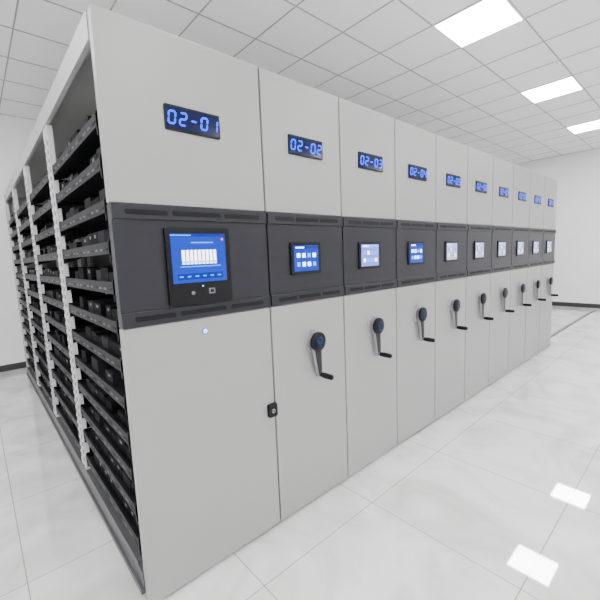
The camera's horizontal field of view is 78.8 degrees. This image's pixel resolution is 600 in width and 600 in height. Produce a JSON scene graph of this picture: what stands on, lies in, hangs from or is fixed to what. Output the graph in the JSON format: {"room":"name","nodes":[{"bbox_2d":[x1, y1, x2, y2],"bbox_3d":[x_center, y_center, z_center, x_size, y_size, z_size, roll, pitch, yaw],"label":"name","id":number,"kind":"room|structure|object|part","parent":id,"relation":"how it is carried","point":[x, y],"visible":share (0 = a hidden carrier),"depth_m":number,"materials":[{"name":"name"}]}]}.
{"room":"archive storage room","nodes":[
{"label":"archive storage room","id":0,"kind":"room"},
{"bbox_2d":[0,114,35,365],"bbox_3d":[-2.307,-1.069,6.948,15.700,3.610,0.100,-8,9,-41],"label":"wall","id":1,"kind":"structure","parent":0,"point":[15,132],"depth_m":5.23,"materials":[{"name":"white paint"}]},
{"bbox_2d":[0,361,25,371],"bbox_3d":[-2.241,0.687,7.081,15.588,0.090,0.012,-8,9,-41],"label":"baseboard","id":2,"kind":"structure","parent":1,"relation":"attached to","point":[19,365],"depth_m":5.34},
{"bbox_2d":[0,305,599,599],"bbox_3d":[1.552,1.137,2.890,15.600,0.100,11.350,-8,9,-41],"label":"floor","id":3,"kind":"structure","parent":0,"point":[497,497],"depth_m":2.10,"materials":[{"name":"tile"}]},
{"bbox_2d":[4,3,279,599],"bbox_3d":[-1.928,-0.042,3.327,0.739,2.388,4.556,-8,9,-41],"label":"shelving unit","id":4,"kind":"object","parent":3,"relation":"on","point":[134,194],"visible":1,"depth_m":1.68,"materials":[{"name":"grey paint"}]},
{"bbox_3d":[-0.439,0.098,1.681,0.719,2.388,0.045,-8,9,-41],"label":"panel","id":5,"kind":"part","parent":4,"relation":"part of","materials":[{"name":"grey paint"}]},
{"bbox_2d":[202,328,207,333],"bbox_3d":[-0.430,0.141,1.660,0.030,0.030,0.005,-8,9,-41],"label":"indicator light","id":6,"kind":"object","parent":4,"relation":"attached to","point":[204,330],"depth_m":1.66,"materials":[{"name":"white plastic"}]},
{"bbox_2d":[257,67,347,520],"bbox_3d":[-1.409,-0.110,3.721,0.574,2.388,4.657,-8,9,-41],"label":"shelving unit","id":7,"kind":"object","parent":3,"relation":"on","point":[299,125],"visible":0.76,"depth_m":2.06,"materials":[{"name":"grey paint"}]},
{"bbox_2d":[338,98,396,476],"bbox_3d":[-0.981,-0.173,4.100,0.574,2.388,4.657,-8,9,-41],"label":"shelving unit","id":8,"kind":"object","parent":3,"relation":"on","point":[366,136],"visible":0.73,"depth_m":2.44,"materials":[{"name":"grey paint"}]},
{"bbox_2d":[394,119,436,444],"bbox_3d":[-0.554,-0.237,4.479,0.574,2.388,4.657,-8,9,-41],"label":"shelving unit","id":9,"kind":"object","parent":3,"relation":"on","point":[414,147],"visible":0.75,"depth_m":2.82,"materials":[{"name":"grey paint"}]},
{"bbox_2d":[434,135,467,419],"bbox_3d":[-0.126,-0.300,4.858,0.574,2.388,4.657,-8,9,-41],"label":"shelving unit","id":10,"kind":"object","parent":3,"relation":"on","point":[451,156],"visible":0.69,"depth_m":3.21,"materials":[{"name":"grey paint"}]},
{"bbox_2d":[464,147,493,400],"bbox_3d":[0.301,-0.363,5.237,0.574,2.388,4.657,-8,9,-41],"label":"shelving unit","id":11,"kind":"object","parent":3,"relation":"on","point":[480,164],"visible":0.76,"depth_m":3.58,"materials":[{"name":"grey paint"}]},
{"bbox_2d":[488,156,514,385],"bbox_3d":[0.729,-0.426,5.616,0.574,2.388,4.657,-8,9,-41],"label":"shelving unit","id":12,"kind":"object","parent":3,"relation":"on","point":[502,184],"visible":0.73,"depth_m":3.96,"materials":[{"name":"grey paint"}]},
{"bbox_2d":[508,164,531,371],"bbox_3d":[1.156,-0.489,5.996,0.574,2.388,4.657,-8,9,-41],"label":"shelving unit","id":13,"kind":"object","parent":3,"relation":"on","point":[521,176],"visible":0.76,"depth_m":4.34,"materials":[{"name":"grey paint"}]},
{"bbox_2d":[524,171,545,361],"bbox_3d":[1.583,-0.552,6.375,0.574,2.388,4.657,-8,9,-41],"label":"shelving unit","id":14,"kind":"object","parent":3,"relation":"on","point":[537,181],"visible":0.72,"depth_m":4.72,"materials":[{"name":"grey paint"}]},
{"bbox_2d":[538,176,558,352],"bbox_3d":[2.011,-0.615,6.754,0.574,2.388,4.657,-8,9,-41],"label":"shelving unit","id":15,"kind":"object","parent":3,"relation":"on","point":[550,192],"visible":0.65,"depth_m":5.10,"materials":[{"name":"grey paint"}]},
{"bbox_2d":[550,310,594,337],"bbox_3d":[2.952,0.771,4.982,9.877,0.012,0.060,-8,9,-41],"label":"rail","id":16,"kind":"object","parent":3,"relation":"on","point":[591,311],"visible":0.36,"depth_m":6.86,"materials":[{"name":"metal"}]},
{"bbox_2d":[0,0,599,163],"bbox_3d":[1.404,-2.543,2.445,15.600,0.100,11.350,-8,9,-41],"label":"ceiling","id":17,"kind":"structure","parent":0,"point":[298,33],"depth_m":3.92,"materials":[{"name":"tile"}]},
{"bbox_2d":[0,0,599,163],"bbox_3d":[1.406,-2.491,2.451,15.600,0.004,11.350,-8,9,-41],"label":"grid","id":18,"kind":"object","parent":17,"relation":"attached to","point":[17,3],"visible":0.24,"depth_m":4.04,"materials":[{"name":"grey metal"}]},
{"bbox_2d":[432,0,524,47],"bbox_3d":[1.683,-2.620,3.451,0.600,0.010,0.600,-8,9,-41],"label":"frame","id":19,"kind":"object","parent":17,"relation":"attached to","point":[508,1],"visible":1,"depth_m":3.42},
{"bbox_2d":[435,0,521,46],"bbox_3d":[1.683,-2.622,3.451,0.570,0.006,0.570,-8,9,-41],"label":"diffuser","id":20,"kind":"object","parent":19,"relation":"attached to","point":[486,17],"visible":1,"depth_m":3.44,"materials":[{"name":"white plastic"}]},
{"bbox_2d":[520,76,583,102],"bbox_3d":[3.468,-2.884,5.034,0.600,0.010,0.600,-8,9,-41],"label":"frame","id":21,"kind":"object","parent":17,"relation":"attached to","point":[578,83],"visible":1,"depth_m":4.96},
{"bbox_2d":[522,77,581,102],"bbox_3d":[3.467,-2.885,5.034,0.570,0.006,0.570,-8,9,-41],"label":"diffuser","id":22,"kind":"object","parent":21,"relation":"attached to","point":[568,85],"visible":1,"depth_m":5.02,"materials":[{"name":"white plastic"}]},
{"bbox_2d":[566,120,598,133],"bbox_3d":[5.252,-3.147,6.617,0.600,0.010,0.600,-8,9,-41],"label":"frame","id":23,"kind":"object","parent":17,"relation":"attached to","point":[595,120],"visible":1,"depth_m":6.63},
{"bbox_2d":[568,120,599,133],"bbox_3d":[5.252,-3.148,6.617,0.570,0.006,0.570,-8,9,-41],"label":"diffuser","id":24,"kind":"object","parent":23,"relation":"attached to","point":[596,124],"visible":1,"depth_m":6.66,"materials":[{"name":"white plastic"}]},
{"bbox_2d":[515,148,599,303],"bbox_3d":[7.314,-1.564,7.846,0.100,3.610,11.350,-8,9,-41],"label":"wall","id":25,"kind":"structure","parent":0,"point":[576,270],"depth_m":8.63,"materials":[{"name":"white paint"}]},
{"bbox_2d":[552,301,599,307],"bbox_3d":[7.347,0.183,8.015,0.012,0.100,11.338,-8,9,-41],"label":"baseboard","id":26,"kind":"structure","parent":25,"relation":"attached to","point":[570,304],"depth_m":8.79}
]}

